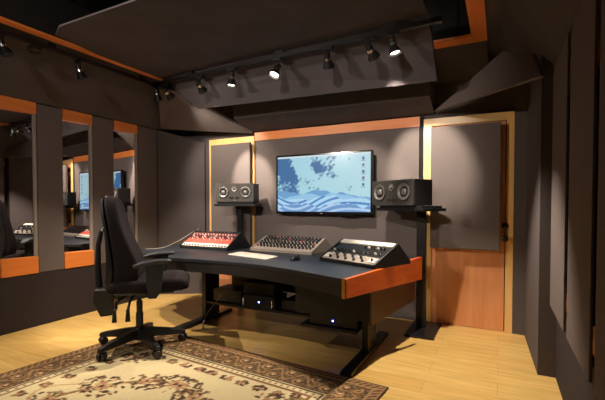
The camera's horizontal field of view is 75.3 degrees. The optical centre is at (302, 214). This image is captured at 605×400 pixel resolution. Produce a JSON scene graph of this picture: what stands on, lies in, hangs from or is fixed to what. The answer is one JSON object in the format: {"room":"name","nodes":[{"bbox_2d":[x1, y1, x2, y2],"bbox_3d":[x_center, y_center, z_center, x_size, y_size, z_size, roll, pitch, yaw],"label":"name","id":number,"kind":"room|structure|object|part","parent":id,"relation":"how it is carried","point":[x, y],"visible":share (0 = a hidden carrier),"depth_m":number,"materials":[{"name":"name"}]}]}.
{"room":"studio","nodes":[
{"label":"studio","id":0,"kind":"room"},
{"bbox_2d":[0,23,175,132],"bbox_3d":[-3.050,-1.358,2.783,0.820,0.480,6.290,1,2,27],"label":"wall","id":1,"kind":"structure","parent":0,"point":[48,78],"depth_m":4.13,"materials":[{"name":"fabric"}]},
{"bbox_2d":[0,28,153,84],"bbox_3d":[-2.888,-1.494,2.368,0.044,0.068,5.100,1,2,27],"label":"track","id":2,"kind":"object","parent":1,"relation":"attached to","point":[51,47],"visible":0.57,"depth_m":3.70,"materials":[{"name":"black metal"}]},
{"bbox_2d":[0,32,14,57],"bbox_3d":[-2.447,-1.390,3.232,0.114,0.190,0.117,1,2,27],"label":"spotlight","id":3,"kind":"object","parent":2,"relation":"hanging from","point":[5,51],"visible":1,"depth_m":3.20,"materials":[{"name":"black metal"}]},
{"bbox_2d":[27,45,42,53],"bbox_3d":[-2.349,-1.458,3.441,0.120,0.062,0.120,1,2,27],"label":"transformer","id":4,"kind":"object","parent":2,"relation":"hanging from","point":[34,49],"visible":1,"depth_m":3.41,"materials":[{"name":"black metal"}]},
{"bbox_2d":[75,59,87,79],"bbox_3d":[-2.152,-1.405,3.822,0.110,0.188,0.114,1,2,27],"label":"spotlight","id":5,"kind":"object","parent":2,"relation":"hanging from","point":[81,75],"visible":1,"depth_m":3.79,"materials":[{"name":"black metal"}]},
{"bbox_2d":[158,87,252,132],"bbox_3d":[-1.415,-1.282,4.928,1.390,0.472,0.732,0,1,17],"label":"ceiling panel","id":6,"kind":"object","parent":1,"relation":"attached to","point":[178,113],"visible":0.79,"depth_m":5.01,"materials":[{"name":"grey fabric"}]},
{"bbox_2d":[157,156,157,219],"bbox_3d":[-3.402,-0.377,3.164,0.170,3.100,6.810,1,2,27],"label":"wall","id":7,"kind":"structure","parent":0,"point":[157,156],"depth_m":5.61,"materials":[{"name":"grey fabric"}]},
{"bbox_2d":[0,95,38,277],"bbox_3d":[-2.846,-0.268,3.900,0.106,1.745,0.340,1,2,27],"label":"wall mirror","id":8,"kind":"object","parent":7,"relation":"attached to","point":[19,256],"visible":1,"depth_m":3.90,"materials":[{"name":"orange wood"}]},
{"bbox_3d":[-2.846,0.518,3.919,0.106,0.172,0.340,1,2,27],"label":"sill","id":9,"kind":"part","parent":8,"relation":"part of","materials":[{"name":"orange wood"}]},
{"bbox_3d":[-2.780,-0.300,4.042,0.096,1.458,0.026,1,2,27],"label":"frame","id":10,"kind":"part","parent":8,"relation":"part of","materials":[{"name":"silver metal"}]},
{"bbox_2d":[36,104,63,271],"bbox_3d":[-2.723,-0.272,4.185,0.130,1.740,0.260,1,2,27],"label":"wall panel","id":11,"kind":"object","parent":7,"relation":"attached to","point":[49,153],"visible":0.75,"depth_m":4.14,"materials":[{"name":"grey fabric"}]},
{"bbox_2d":[0,263,145,335],"bbox_3d":[-3.309,0.902,3.047,0.130,0.548,6.230,1,2,27],"label":"wall panel","id":12,"kind":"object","parent":7,"relation":"attached to","point":[27,301],"depth_m":4.12,"materials":[{"name":"fabric"}]},
{"bbox_2d":[62,109,93,268],"bbox_3d":[-2.567,-0.281,4.453,0.106,1.745,0.340,1,2,27],"label":"wall mirror","id":13,"kind":"object","parent":7,"relation":"attached to","point":[76,126],"visible":0.84,"depth_m":4.45,"materials":[{"name":"orange wood"}]},
{"bbox_3d":[-2.567,0.505,4.473,0.106,0.172,0.340,1,2,27],"label":"sill","id":14,"kind":"part","parent":13,"relation":"part of","materials":[{"name":"orange wood"}]},
{"bbox_3d":[-2.501,-0.313,4.595,0.096,1.458,0.026,1,2,27],"label":"frame","id":15,"kind":"part","parent":13,"relation":"part of","materials":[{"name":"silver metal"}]},
{"bbox_2d":[92,116,113,263],"bbox_3d":[-2.442,-0.286,4.743,0.130,1.740,0.270,1,2,27],"label":"wall panel","id":16,"kind":"object","parent":7,"relation":"attached to","point":[102,128],"visible":0.51,"depth_m":4.67,"materials":[{"name":"grey fabric"}]},
{"bbox_2d":[113,120,137,242],"bbox_3d":[-2.283,-0.295,5.018,0.106,1.745,0.345,1,2,27],"label":"wall mirror","id":17,"kind":"object","parent":7,"relation":"attached to","point":[124,134],"visible":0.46,"depth_m":5.04,"materials":[{"name":"mirror"}]},
{"bbox_3d":[-2.216,-0.327,5.162,0.096,1.458,0.026,1,2,27],"label":"frame","id":18,"kind":"part","parent":17,"relation":"part of","materials":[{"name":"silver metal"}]},
{"bbox_2d":[137,126,157,249],"bbox_3d":[-2.145,-0.300,5.332,0.130,1.740,0.320,1,2,27],"label":"wall panel","id":19,"kind":"object","parent":7,"relation":"attached to","point":[146,137],"visible":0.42,"depth_m":5.29,"materials":[{"name":"grey fabric"}]},
{"bbox_2d":[0,0,470,42],"bbox_3d":[-1.208,-1.708,1.669,3.465,0.367,5.770,1,2,27],"label":"ceiling reveal","id":20,"kind":"structure","parent":0,"point":[45,16],"depth_m":3.44,"materials":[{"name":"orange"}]},
{"bbox_2d":[0,0,486,80],"bbox_3d":[-1.208,-1.511,1.674,3.467,0.024,5.770,1,2,27],"label":"trim","id":21,"kind":"structure","parent":20,"relation":"attached to","point":[475,8],"depth_m":3.39,"materials":[{"name":"orange wood"}]},
{"bbox_2d":[67,0,427,12],"bbox_3d":[-1.089,-1.948,1.961,5.350,0.100,6.810,1,2,27],"label":"ceiling","id":22,"kind":"structure","parent":0,"point":[94,6],"depth_m":3.60,"materials":[{"name":"black"}]},
{"bbox_2d":[55,0,436,108],"bbox_3d":[-0.517,-1.547,3.341,2.960,0.770,1.670,1,2,27],"label":"cloud","id":23,"kind":"object","parent":22,"relation":"hanging from","point":[163,39],"visible":1,"depth_m":3.38,"materials":[{"name":"fabric"}]},
{"bbox_2d":[151,15,442,85],"bbox_3d":[-0.346,-1.494,3.727,3.205,0.071,0.044,1,2,30],"label":"track","id":24,"kind":"object","parent":23,"relation":"attached to","point":[403,25],"visible":0.95,"depth_m":3.46,"materials":[{"name":"black metal"}]},
{"bbox_2d":[153,85,162,101],"bbox_3d":[-1.656,-1.387,4.508,0.106,0.187,0.112,1,2,27],"label":"spotlight","id":25,"kind":"object","parent":24,"relation":"hanging from","point":[157,94],"visible":1,"depth_m":4.47,"materials":[{"name":"black metal"}]},
{"bbox_2d":[162,82,174,100],"bbox_3d":[-1.513,-1.385,4.427,0.109,0.188,0.147,1,2,27],"label":"spotlight","id":26,"kind":"object","parent":24,"relation":"hanging from","point":[169,95],"visible":1,"depth_m":4.40,"materials":[{"name":"black metal"}]},
{"bbox_2d":[195,75,207,93],"bbox_3d":[-1.084,-1.378,4.178,0.106,0.190,0.146,1,2,27],"label":"spotlight","id":27,"kind":"object","parent":24,"relation":"hanging from","point":[202,89],"visible":1,"depth_m":4.15,"materials":[{"name":"black metal"}]},
{"bbox_2d":[226,67,236,87],"bbox_3d":[-0.716,-1.377,3.937,0.106,0.179,0.106,1,2,27],"label":"spotlight","id":28,"kind":"object","parent":24,"relation":"hanging from","point":[231,83],"visible":1,"depth_m":3.92,"materials":[{"name":"black metal"}]},
{"bbox_2d":[269,57,281,79],"bbox_3d":[-0.255,-1.364,3.657,0.111,0.191,0.127,1,2,27],"label":"spotlight","id":29,"kind":"object","parent":24,"relation":"hanging from","point":[274,73],"visible":1,"depth_m":3.65,"materials":[{"name":"black metal"}]},
{"bbox_2d":[322,46,334,69],"bbox_3d":[0.222,-1.358,3.422,0.109,0.192,0.140,1,2,27],"label":"spotlight","id":30,"kind":"object","parent":24,"relation":"hanging from","point":[328,64],"visible":1,"depth_m":3.40,"materials":[{"name":"black metal"}]},
{"bbox_2d":[364,36,379,61],"bbox_3d":[0.568,-1.356,3.221,0.106,0.187,0.148,1,2,40],"label":"spotlight","id":31,"kind":"object","parent":24,"relation":"hanging from","point":[372,53],"visible":1,"depth_m":3.20,"materials":[{"name":"black metal"}]},
{"bbox_2d":[386,30,401,56],"bbox_3d":[0.729,-1.354,3.109,0.119,0.186,0.106,1,2,27],"label":"spotlight","id":32,"kind":"object","parent":24,"relation":"hanging from","point":[394,50],"visible":1,"depth_m":3.09,"materials":[{"name":"black metal"}]},
{"bbox_2d":[0,294,562,399],"bbox_3d":[-1.089,1.250,2.039,5.350,0.100,6.810,1,2,27],"label":"floor","id":33,"kind":"structure","parent":0,"point":[461,362],"depth_m":3.42,"materials":[{"name":"brown wood"}]},
{"bbox_2d":[157,130,204,293],"bbox_3d":[-1.690,-0.029,5.484,0.548,2.289,0.338,1,2,27],"label":"acoustic panel","id":34,"kind":"object","parent":33,"relation":"on","point":[181,160],"visible":0.71,"depth_m":5.48,"materials":[{"name":"grey fabric"}]},
{"bbox_2d":[0,334,388,399],"bbox_3d":[-1.395,1.200,1.835,2.500,0.010,3.500,1,2,32],"label":"area rug","id":35,"kind":"object","parent":33,"relation":"on","point":[190,368],"visible":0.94,"depth_m":2.83,"materials":[{"name":"fabric"}]},
{"bbox_2d":[93,195,189,360],"bbox_3d":[-1.402,0.493,3.438,0.786,1.320,0.750,0,1,-15],"label":"office chair","id":36,"kind":"object","parent":35,"relation":"on","point":[125,278],"visible":1,"depth_m":3.21,"materials":[{"name":"black fabric"}]},
{"bbox_3d":[-1.622,1.035,3.466,0.365,0.093,0.088,0,1,11],"label":"leg","id":37,"kind":"part","parent":36,"relation":"part of","materials":[{"name":"black plastic"}]},
{"bbox_3d":[-1.520,1.040,3.251,0.088,0.093,0.365,1,2,29],"label":"leg","id":38,"kind":"part","parent":36,"relation":"part of","materials":[{"name":"black plastic"}]},
{"bbox_3d":[-1.508,0.775,3.232,0.038,0.192,0.187,0,1,7],"label":"lever","id":39,"kind":"part","parent":36,"relation":"part of","materials":[{"name":"black plastic"}]},
{"bbox_3d":[-1.528,0.228,3.380,0.269,0.765,0.442,0,1,-15],"label":"backrest","id":40,"kind":"part","parent":36,"relation":"part of","materials":[{"name":"black fabric"}]},
{"bbox_3d":[-1.421,0.775,3.252,0.039,0.192,0.175,0,1,0],"label":"lever","id":41,"kind":"part","parent":36,"relation":"part of","materials":[{"name":"black plastic"}]},
{"bbox_3d":[-1.327,0.582,3.444,0.640,0.113,0.500,0,1,-15],"label":"seat","id":42,"kind":"part","parent":36,"relation":"part of","materials":[{"name":"black fabric"}]},
{"bbox_3d":[-1.449,1.031,3.629,0.088,0.093,0.365,0,1,-7],"label":"leg","id":43,"kind":"part","parent":36,"relation":"part of","materials":[{"name":"black plastic"}]},
{"bbox_3d":[-1.284,1.039,3.281,0.088,0.093,0.365,-1,2,-43],"label":"leg","id":44,"kind":"part","parent":36,"relation":"part of","materials":[{"name":"black plastic"}]},
{"bbox_3d":[-1.215,0.399,3.174,0.295,0.070,0.087,0,1,-15],"label":"armrest","id":45,"kind":"part","parent":36,"relation":"part of","materials":[{"name":"grey plastic"}]},
{"bbox_3d":[-1.366,0.386,3.724,0.295,0.070,0.087,0,1,-15],"label":"armrest","id":46,"kind":"part","parent":36,"relation":"part of","materials":[{"name":"grey plastic"}]},
{"bbox_3d":[-1.240,1.034,3.515,0.365,0.093,0.088,-1,2,-25],"label":"leg","id":47,"kind":"part","parent":36,"relation":"part of","materials":[{"name":"black plastic"}]},
{"bbox_2d":[202,295,221,330],"bbox_3d":[-0.942,0.999,4.009,0.184,0.302,0.291,0,1,-1],"label":"power cable","id":48,"kind":"object","parent":33,"relation":"on","point":[220,295],"visible":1,"depth_m":4.05,"materials":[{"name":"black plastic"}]},
{"bbox_2d":[214,202,260,233],"bbox_3d":[-0.788,0.485,4.994,0.535,1.287,0.405,0,1,14],"label":"speaker stand","id":49,"kind":"object","parent":33,"relation":"on","point":[240,220],"visible":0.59,"depth_m":4.90,"materials":[{"name":"black metal"}]},
{"bbox_2d":[215,183,258,201],"bbox_3d":[-0.814,-0.270,4.880,0.500,0.225,0.217,0,1,13],"label":"monitor","id":50,"kind":"object","parent":49,"relation":"on","point":[236,192],"visible":1,"depth_m":4.79,"materials":[{"name":"black plastic"}]},
{"bbox_3d":[-0.807,-0.120,4.904,0.530,0.030,0.240,0,1,13],"label":"plate","id":51,"kind":"part","parent":49,"relation":"part of","materials":[{"name":"black metal"}]},
{"bbox_2d":[141,244,421,377],"bbox_3d":[-0.515,0.782,3.918,3.067,0.745,1.466,1,2,27],"label":"desk","id":52,"kind":"object","parent":33,"relation":"on","point":[368,296],"visible":0.77,"depth_m":3.36,"materials":[{"name":"laminate"}]},
{"bbox_2d":[146,229,198,249],"bbox_3d":[-1.545,0.288,4.695,0.668,0.214,0.039,-1,2,-44],"label":"cable","id":53,"kind":"object","parent":52,"relation":"on","point":[197,229],"visible":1,"depth_m":4.65,"materials":[{"name":"beige plastic"}]},
{"bbox_3d":[-1.016,0.774,4.343,0.056,0.670,0.230,1,2,27],"label":"leg","id":54,"kind":"part","parent":52,"relation":"part of","materials":[{"name":"black metal"}]},
{"bbox_2d":[180,230,249,250],"bbox_3d":[-1.044,0.294,4.676,0.700,0.201,0.438,1,2,27],"label":"console","id":55,"kind":"object","parent":52,"relation":"on","point":[206,240],"visible":1,"depth_m":4.57,"materials":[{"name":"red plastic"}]},
{"bbox_2d":[213,284,245,303],"bbox_3d":[-0.746,0.862,4.282,0.360,0.136,0.260,1,2,27],"label":"amplifier","id":56,"kind":"object","parent":52,"relation":"on","point":[231,293],"visible":0.88,"depth_m":4.17,"materials":[{"name":"black plastic"}]},
{"bbox_3d":[-0.803,0.864,4.168,0.360,0.136,0.006,1,2,27],"label":"plate","id":57,"kind":"part","parent":56,"relation":"part of","materials":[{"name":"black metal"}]},
{"bbox_2d":[228,251,276,259],"bbox_3d":[-0.501,0.403,3.889,0.560,0.022,0.150,1,2,41],"label":"keyboard","id":58,"kind":"object","parent":52,"relation":"on","point":[243,254],"visible":1,"depth_m":3.84,"materials":[{"name":"white plastic"}]},
{"bbox_3d":[-0.043,0.647,4.216,1.750,0.400,0.025,1,2,27],"label":"modesty panel","id":59,"kind":"part","parent":52,"relation":"part of","materials":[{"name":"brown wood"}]},
{"bbox_2d":[242,292,286,309],"bbox_3d":[-0.388,0.875,4.036,0.380,0.121,0.297,1,2,27],"label":"amplifier","id":60,"kind":"object","parent":52,"relation":"on","point":[274,302],"visible":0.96,"depth_m":3.94,"materials":[{"name":"black plastic"}]},
{"bbox_3d":[-0.437,0.877,3.939,0.380,0.121,0.006,1,2,27],"label":"plate","id":61,"kind":"part","parent":60,"relation":"part of","materials":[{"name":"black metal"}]},
{"bbox_2d":[243,279,284,295],"bbox_3d":[-0.393,0.750,4.090,0.360,0.116,0.260,1,2,27],"label":"amplifier","id":62,"kind":"object","parent":60,"relation":"on","point":[254,286],"visible":0.91,"depth_m":3.99,"materials":[{"name":"black plastic"}]},
{"bbox_3d":[-0.450,0.753,3.977,0.360,0.116,0.006,1,2,27],"label":"plate","id":63,"kind":"part","parent":62,"relation":"part of","materials":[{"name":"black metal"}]},
{"bbox_2d":[207,299,361,334],"bbox_3d":[-0.199,0.954,3.897,1.795,0.022,0.660,1,2,27],"label":"shelf","id":64,"kind":"object","parent":52,"relation":"attached to","point":[306,323],"depth_m":3.74,"materials":[{"name":"black metal"}]},
{"bbox_2d":[282,295,294,310],"bbox_3d":[-0.004,0.890,3.932,0.320,0.096,0.260,1,2,27],"label":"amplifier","id":65,"kind":"object","parent":52,"relation":"on","point":[288,303],"visible":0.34,"depth_m":3.86,"materials":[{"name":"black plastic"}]},
{"bbox_3d":[-0.061,0.893,3.818,0.320,0.096,0.006,1,2,27],"label":"plate","id":66,"kind":"part","parent":65,"relation":"part of","materials":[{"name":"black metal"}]},
{"bbox_2d":[250,235,331,254],"bbox_3d":[-0.126,0.323,4.388,0.800,0.158,0.468,1,2,32],"label":"mixing console","id":67,"kind":"object","parent":52,"relation":"on","point":[294,245],"visible":1,"depth_m":4.25,"materials":[{"name":"beige"}]},
{"bbox_2d":[290,255,300,260],"bbox_3d":[-0.067,0.399,3.616,0.112,0.044,0.060,-1,2,-43],"label":"computer mouse","id":68,"kind":"object","parent":52,"relation":"on","point":[294,258],"visible":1,"depth_m":3.59,"materials":[{"name":"black plastic"}]},
{"bbox_2d":[310,314,361,329],"bbox_3d":[0.316,0.902,3.455,0.440,0.096,0.265,1,2,27],"label":"amplifier","id":69,"kind":"object","parent":52,"relation":"on","point":[316,319],"visible":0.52,"depth_m":3.33,"materials":[{"name":"black plastic"}]},
{"bbox_3d":[0.281,0.509,2.694,0.020,0.140,0.006,1,2,27],"label":"edge trim","id":70,"kind":"part","parent":52,"relation":"part of","materials":[{"name":"brown wood"}]},
{"bbox_2d":[319,238,409,268],"bbox_3d":[0.544,0.329,3.497,0.468,0.186,0.660,-1,2,-39],"label":"console","id":71,"kind":"object","parent":52,"relation":"on","point":[367,254],"visible":1,"depth_m":3.34,"materials":[{"name":"black plastic"}]},
{"bbox_3d":[0.569,0.798,3.344,0.056,0.670,0.230,1,2,27],"label":"leg","id":72,"kind":"part","parent":52,"relation":"part of","materials":[{"name":"black metal"}]},
{"bbox_3d":[0.730,0.542,3.291,0.028,0.225,1.478,1,2,37],"label":"panel","id":73,"kind":"part","parent":52,"relation":"part of","materials":[{"name":"brown wood"}]},
{"bbox_2d":[376,206,445,340],"bbox_3d":[1.071,0.533,3.923,0.692,1.243,0.613,1,2,27],"label":"speaker stand","id":74,"kind":"object","parent":33,"relation":"on","point":[420,328],"visible":0.96,"depth_m":3.92,"materials":[{"name":"black metal"}]},
{"bbox_2d":[372,179,431,205],"bbox_3d":[0.978,-0.215,3.923,0.277,0.250,0.570,-1,2,-31],"label":"monitor","id":75,"kind":"object","parent":74,"relation":"on","point":[403,192],"visible":1,"depth_m":3.74,"materials":[{"name":"black plastic"}]},
{"bbox_3d":[1.067,-0.051,3.902,0.320,0.030,0.620,-1,2,-31],"label":"plate","id":76,"kind":"part","parent":74,"relation":"part of","materials":[{"name":"black metal"}]},
{"bbox_3d":[1.208,1.145,3.910,0.270,0.020,0.540,1,2,27],"label":"plate","id":77,"kind":"part","parent":74,"relation":"part of","materials":[{"name":"black metal"}]},
{"bbox_2d":[232,81,434,131],"bbox_3d":[0.277,-1.353,4.491,2.330,0.575,0.590,1,2,27],"label":"ceiling","id":78,"kind":"structure","parent":0,"point":[417,99],"depth_m":4.31,"materials":[{"name":"fabric"}]},
{"bbox_2d":[434,51,544,111],"bbox_3d":[1.558,-1.155,3.401,0.098,0.356,1.372,0,1,-13],"label":"ceiling panel","id":79,"kind":"object","parent":78,"relation":"attached to","point":[507,70],"visible":1,"depth_m":3.17,"materials":[{"name":"grey fabric"}]},
{"bbox_2d":[170,53,525,330],"bbox_3d":[0.405,-0.417,4.780,5.180,3.100,0.300,1,2,27],"label":"wall","id":80,"kind":"structure","parent":0,"point":[396,151],"depth_m":4.47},
{"bbox_2d":[209,136,255,286],"bbox_3d":[-0.972,0.046,5.281,0.744,2.150,0.118,1,2,27],"label":"door","id":81,"kind":"structure","parent":80,"relation":"in","point":[223,279],"depth_m":5.20,"materials":[{"name":"grey fabric"}]},
{"bbox_3d":[-0.942,-0.208,5.251,0.635,1.460,0.102,1,2,27],"label":"acoustic door panel","id":82,"kind":"part","parent":81,"relation":"part of","materials":[{"name":"grey fabric"}]},
{"bbox_2d":[276,150,373,215],"bbox_3d":[0.244,-0.356,4.627,1.235,0.729,0.104,1,2,28],"label":"television","id":83,"kind":"object","parent":80,"relation":"attached to","point":[340,183],"visible":1,"depth_m":4.55,"materials":[{"name":"black"}]},
{"bbox_2d":[255,117,419,140],"bbox_3d":[0.319,-1.002,4.652,2.091,0.104,0.040,1,2,27],"label":"trim","id":84,"kind":"structure","parent":80,"relation":"attached to","point":[411,121],"depth_m":4.56,"materials":[{"name":"orange wood"}]},
{"bbox_2d":[420,116,423,178],"bbox_3d":[1.274,0.052,4.202,0.039,2.190,0.032,1,2,27],"label":"trim","id":85,"kind":"structure","parent":80,"relation":"attached to","point":[421,117],"depth_m":4.17,"materials":[{"name":"black"}]},
{"bbox_2d":[423,111,514,332],"bbox_3d":[1.647,0.076,3.953,0.847,2.155,0.138,1,2,27],"label":"door","id":86,"kind":"structure","parent":80,"relation":"in","point":[465,287],"depth_m":3.92,"materials":[{"name":"brown wood"}]},
{"bbox_3d":[1.631,-0.274,3.944,0.645,1.235,0.122,1,2,27],"label":"acoustic door panel","id":87,"kind":"part","parent":86,"relation":"part of","materials":[{"name":"grey fabric"}]},
{"bbox_3d":[1.956,0.233,3.788,0.060,0.060,0.082,1,2,27],"label":"knob","id":88,"kind":"part","parent":86,"relation":"part of","materials":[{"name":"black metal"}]},
{"bbox_2d":[211,40,487,112],"bbox_3d":[0.221,-1.501,4.516,3.461,0.280,0.590,1,2,27],"label":"ceiling","id":89,"kind":"structure","parent":0,"point":[459,63],"depth_m":3.76,"materials":[{"name":"fabric"}]},
{"bbox_2d":[484,0,580,83],"bbox_3d":[0.798,-1.281,0.849,0.865,0.780,6.290,1,2,27],"label":"ceiling","id":90,"kind":"structure","parent":0,"point":[539,28],"depth_m":2.70,"materials":[{"name":"fabric"}]},
{"bbox_2d":[512,55,599,377],"bbox_3d":[0.937,-0.320,0.831,0.680,3.100,6.340,1,2,27],"label":"wall","id":91,"kind":"structure","parent":0,"point":[533,317],"depth_m":3.12,"materials":[{"name":"grey fabric"}]},
{"bbox_2d":[556,312,596,399],"bbox_3d":[0.721,0.969,0.462,0.145,0.540,5.230,1,2,27],"label":"baseboard","id":92,"kind":"structure","parent":91,"relation":"attached to","point":[573,384],"depth_m":2.29,"materials":[{"name":"fabric"}]},
{"bbox_2d":[566,51,599,311],"bbox_3d":[1.723,-0.182,2.443,0.080,1.660,0.680,1,2,27],"label":"wall mirror","id":93,"kind":"object","parent":91,"relation":"attached to","point":[598,51],"visible":0.02,"depth_m":2.54,"materials":[{"name":"grey mirror"}]},
{"bbox_2d":[550,33,569,330],"bbox_3d":[1.663,-0.180,2.445,0.120,1.660,0.650,1,2,27],"label":"wall panel","id":94,"kind":"object","parent":93,"relation":"attached to","point":[561,79],"visible":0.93,"depth_m":2.38,"materials":[{"name":"grey fabric"}]},
{"bbox_2d":[593,0,600,356],"bbox_3d":[1.213,-0.157,1.429,0.080,1.660,1.250,1,2,27],"label":"wall mirror","id":95,"kind":"object","parent":91,"relation":"attached to","point":[599,25],"visible":0.1,"depth_m":1.82,"materials":[{"name":"black mirror"}]},
{"bbox_2d":[566,0,599,382],"bbox_3d":[1.330,-0.164,1.784,0.120,1.660,0.590,1,2,27],"label":"wall panel","id":96,"kind":"object","parent":95,"relation":"attached to","point":[585,74],"visible":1,"depth_m":1.74,"materials":[{"name":"grey fabric"}]},
{"bbox_3d":[1.213,0.598,1.448,0.080,0.150,1.250,1,2,27],"label":"sill","id":97,"kind":"part","parent":95,"relation":"part of","materials":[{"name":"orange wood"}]},
{"bbox_2d":[594,0,604,399],"bbox_3d":[0.906,-0.143,0.941,0.120,1.660,1.100,1,2,27],"label":"wall panel","id":98,"kind":"object","parent":95,"relation":"attached to","point":[599,368],"visible":1,"depth_m":1.41,"materials":[{"name":"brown fabric"}]}
]}

